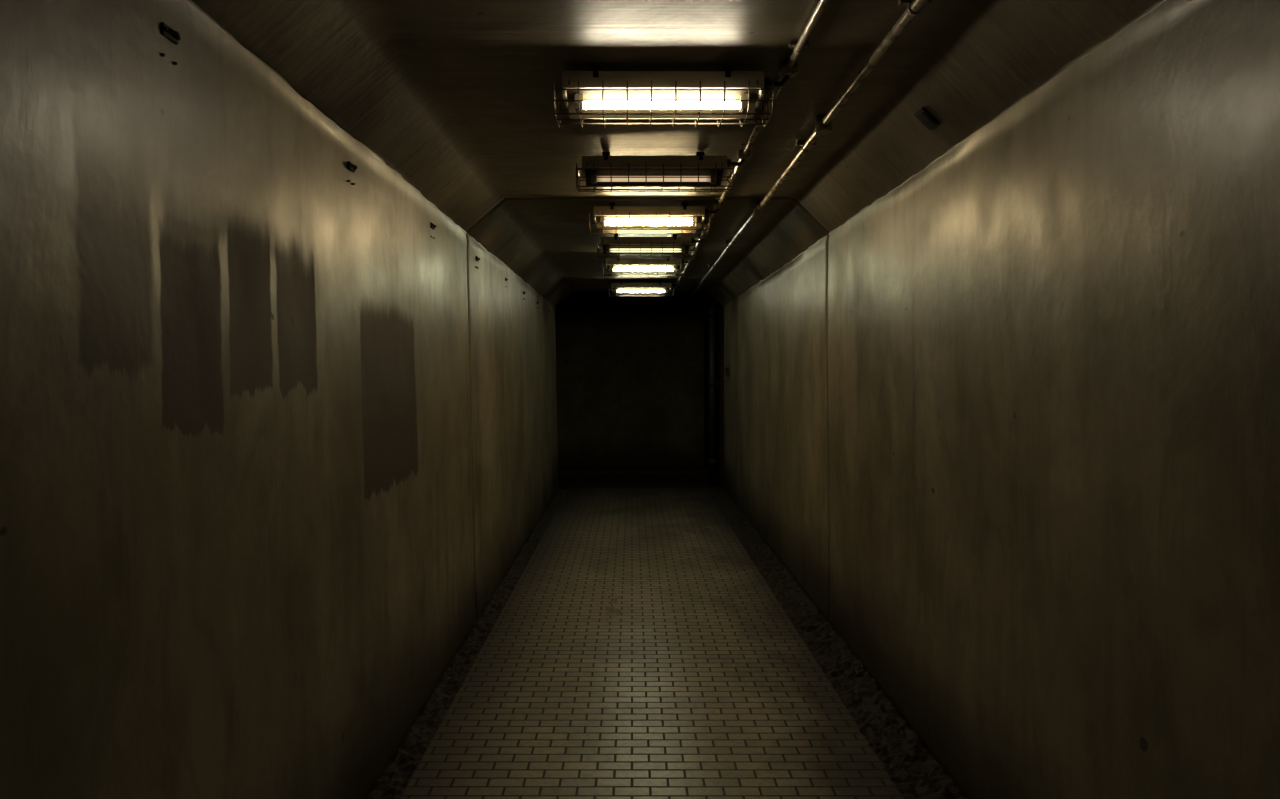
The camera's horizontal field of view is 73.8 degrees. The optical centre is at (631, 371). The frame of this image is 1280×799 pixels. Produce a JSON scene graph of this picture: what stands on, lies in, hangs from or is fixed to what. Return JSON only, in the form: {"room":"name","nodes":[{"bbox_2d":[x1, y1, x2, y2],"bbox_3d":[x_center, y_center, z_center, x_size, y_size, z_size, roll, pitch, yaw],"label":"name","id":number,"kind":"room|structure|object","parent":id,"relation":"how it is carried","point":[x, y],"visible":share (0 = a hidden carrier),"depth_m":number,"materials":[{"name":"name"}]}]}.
{"room":"pedestrian underpass","nodes":[
{"label":"pedestrian underpass","id":0,"kind":"room"},
{"bbox_2d":[0,0,558,798],"bbox_3d":[-1.128,0.373,4.575,0.264,2.554,14.350,0,0,0],"label":"wall","id":1,"kind":"structure","parent":0,"point":[275,445],"depth_m":2.16,"materials":[{"name":"paint"}]},
{"bbox_2d":[161,22,180,64],"bbox_3d":[-1.045,-0.745,1.939,0.030,0.078,0.066,0,0,0],"label":"clamp","id":2,"kind":"object","parent":1,"relation":"attached to","point":[168,32],"visible":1,"depth_m":1.93,"materials":[{"name":"metal"}]},
{"bbox_2d":[347,161,356,184],"bbox_3d":[-1.045,-0.745,3.199,0.030,0.078,0.066,0,0,0],"label":"clamp","id":3,"kind":"object","parent":1,"relation":"attached to","point":[350,166],"visible":1,"depth_m":3.18,"materials":[{"name":"metal"}]},
{"bbox_2d":[430,222,436,238],"bbox_3d":[-1.045,-0.745,4.499,0.030,0.078,0.066,0,0,0],"label":"clamp","id":4,"kind":"object","parent":1,"relation":"attached to","point":[432,225],"visible":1,"depth_m":4.48,"materials":[{"name":"metal"}]},
{"bbox_2d":[555,307,703,465],"bbox_3d":[-0.900,0.248,14.600,4.600,2.712,0.200,0,0,0],"label":"wall","id":5,"kind":"structure","parent":0,"point":[630,380],"depth_m":14.50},
{"bbox_2d":[558,467,707,475],"bbox_3d":[-1.000,1.547,13.225,4.400,0.114,0.250,0,0,0],"label":"trim","id":6,"kind":"structure","parent":5,"relation":"attached to","point":[562,471],"depth_m":13.10,"materials":[{"name":"concrete"}]},
{"bbox_2d":[555,291,708,306],"bbox_3d":[-0.900,-1.213,13.225,4.600,0.210,2.950,0,0,0],"label":"ceiling beam","id":7,"kind":"structure","parent":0,"point":[575,298],"depth_m":13.04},
{"bbox_2d":[400,466,903,798],"bbox_3d":[-0.900,1.700,6.050,4.600,0.200,17.300,0,0,0],"label":"floor","id":8,"kind":"structure","parent":0,"point":[640,650],"depth_m":4.40,"materials":[{"name":"tile"}]},
{"bbox_2d":[368,488,568,798],"bbox_3d":[-0.938,1.615,4.575,0.145,0.070,14.330,0,0,0],"label":"gravel strip","id":9,"kind":"object","parent":8,"relation":"on","point":[396,776],"visible":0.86,"depth_m":4.41,"materials":[{"name":"gravel"}]},
{"bbox_2d":[707,488,966,798],"bbox_3d":[1.143,1.615,4.575,0.255,0.070,14.330,0,0,0],"label":"gravel strip","id":10,"kind":"object","parent":8,"relation":"on","point":[912,768],"visible":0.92,"depth_m":4.40,"materials":[{"name":"gravel"}]},
{"bbox_2d":[192,0,1158,306],"bbox_3d":[0.099,-1.093,4.575,2.382,0.451,14.350,0,0,0],"label":"ceiling","id":11,"kind":"structure","parent":0,"point":[455,97],"depth_m":3.20,"materials":[{"name":"paint"}]},
{"bbox_2d":[609,280,680,295],"bbox_3d":[0.159,-1.019,10.440,0.879,0.184,0.255,0,0,0],"label":"fluorescent light fixture","id":12,"kind":"object","parent":11,"relation":"attached to","point":[621,287],"visible":0.99,"depth_m":10.34,"materials":[{"name":"metal"}]},
{"bbox_2d":[602,256,694,275],"bbox_3d":[0.159,-1.019,8.240,0.879,0.184,0.255,0,0,0],"label":"fluorescent light fixture","id":13,"kind":"object","parent":11,"relation":"attached to","point":[666,265],"visible":1,"depth_m":8.18,"materials":[{"name":"metal"}]},
{"bbox_2d":[597,233,706,258],"bbox_3d":[0.159,-1.019,6.930,0.879,0.184,0.255,0,0,0],"label":"fluorescent light fixture","id":14,"kind":"object","parent":11,"relation":"attached to","point":[673,245],"visible":1,"depth_m":6.83,"materials":[{"name":"metal"}]},
{"bbox_2d":[589,201,723,233],"bbox_3d":[0.159,-1.019,5.670,0.879,0.184,0.255,0,0,0],"label":"fluorescent light fixture","id":15,"kind":"object","parent":11,"relation":"attached to","point":[611,216],"visible":1,"depth_m":5.58,"materials":[{"name":"metal"}]},
{"bbox_2d":[576,149,750,192],"bbox_3d":[0.159,-1.019,4.370,0.879,0.184,0.255,0,0,0],"label":"fluorescent light fixture","id":16,"kind":"object","parent":11,"relation":"attached to","point":[605,170],"visible":0.99,"depth_m":4.27,"materials":[{"name":"metal"}]},
{"bbox_2d":[553,61,797,127],"bbox_3d":[0.159,-1.019,3.170,0.879,0.184,0.255,0,0,0],"label":"fluorescent light fixture","id":17,"kind":"object","parent":11,"relation":"attached to","point":[595,94],"visible":1,"depth_m":3.11,"materials":[{"name":"metal"}]},
{"bbox_2d":[674,0,828,291],"bbox_3d":[0.565,-1.096,4.555,0.065,0.035,14.290,0,0,0],"label":"conduit","id":18,"kind":"object","parent":11,"relation":"attached to","point":[798,46],"visible":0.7,"depth_m":3.25,"materials":[{"name":"grey metal"}]},
{"bbox_2d":[692,0,930,294],"bbox_3d":[0.835,-1.079,4.555,0.091,0.068,14.290,0,0,0],"label":"ceiling pipe","id":19,"kind":"object","parent":11,"relation":"attached to","point":[823,122],"depth_m":3.50,"materials":[{"name":"grey metal"}]},
{"bbox_2d":[915,107,938,129],"bbox_3d":[1.157,-0.994,3.350,0.066,0.067,0.090,0,0,0],"label":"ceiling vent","id":20,"kind":"object","parent":11,"relation":"in","point":[923,115],"visible":1,"depth_m":3.33,"materials":[{"name":"black metal"}]},
{"bbox_2d":[704,0,1279,798],"bbox_3d":[1.340,0.271,5.950,0.240,2.758,17.100,0,0,0],"label":"wall","id":21,"kind":"structure","parent":0,"point":[1010,425],"depth_m":2.50,"materials":[{"name":"paint"}]},
{"bbox_2d":[708,293,718,486],"bbox_3d":[1.133,0.248,11.998,0.141,2.712,0.134,0,0,41],"label":"drain pipe","id":22,"kind":"object","parent":21,"relation":"attached to","point":[712,311],"visible":0.94,"depth_m":11.95,"materials":[{"name":"black metal"}]},
{"bbox_2d":[725,367,729,376],"bbox_3d":[1.235,0.000,11.045,0.054,0.120,0.090,0,0,0],"label":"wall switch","id":23,"kind":"object","parent":21,"relation":"attached to","point":[727,371],"visible":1,"depth_m":11.01,"materials":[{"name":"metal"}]}
]}

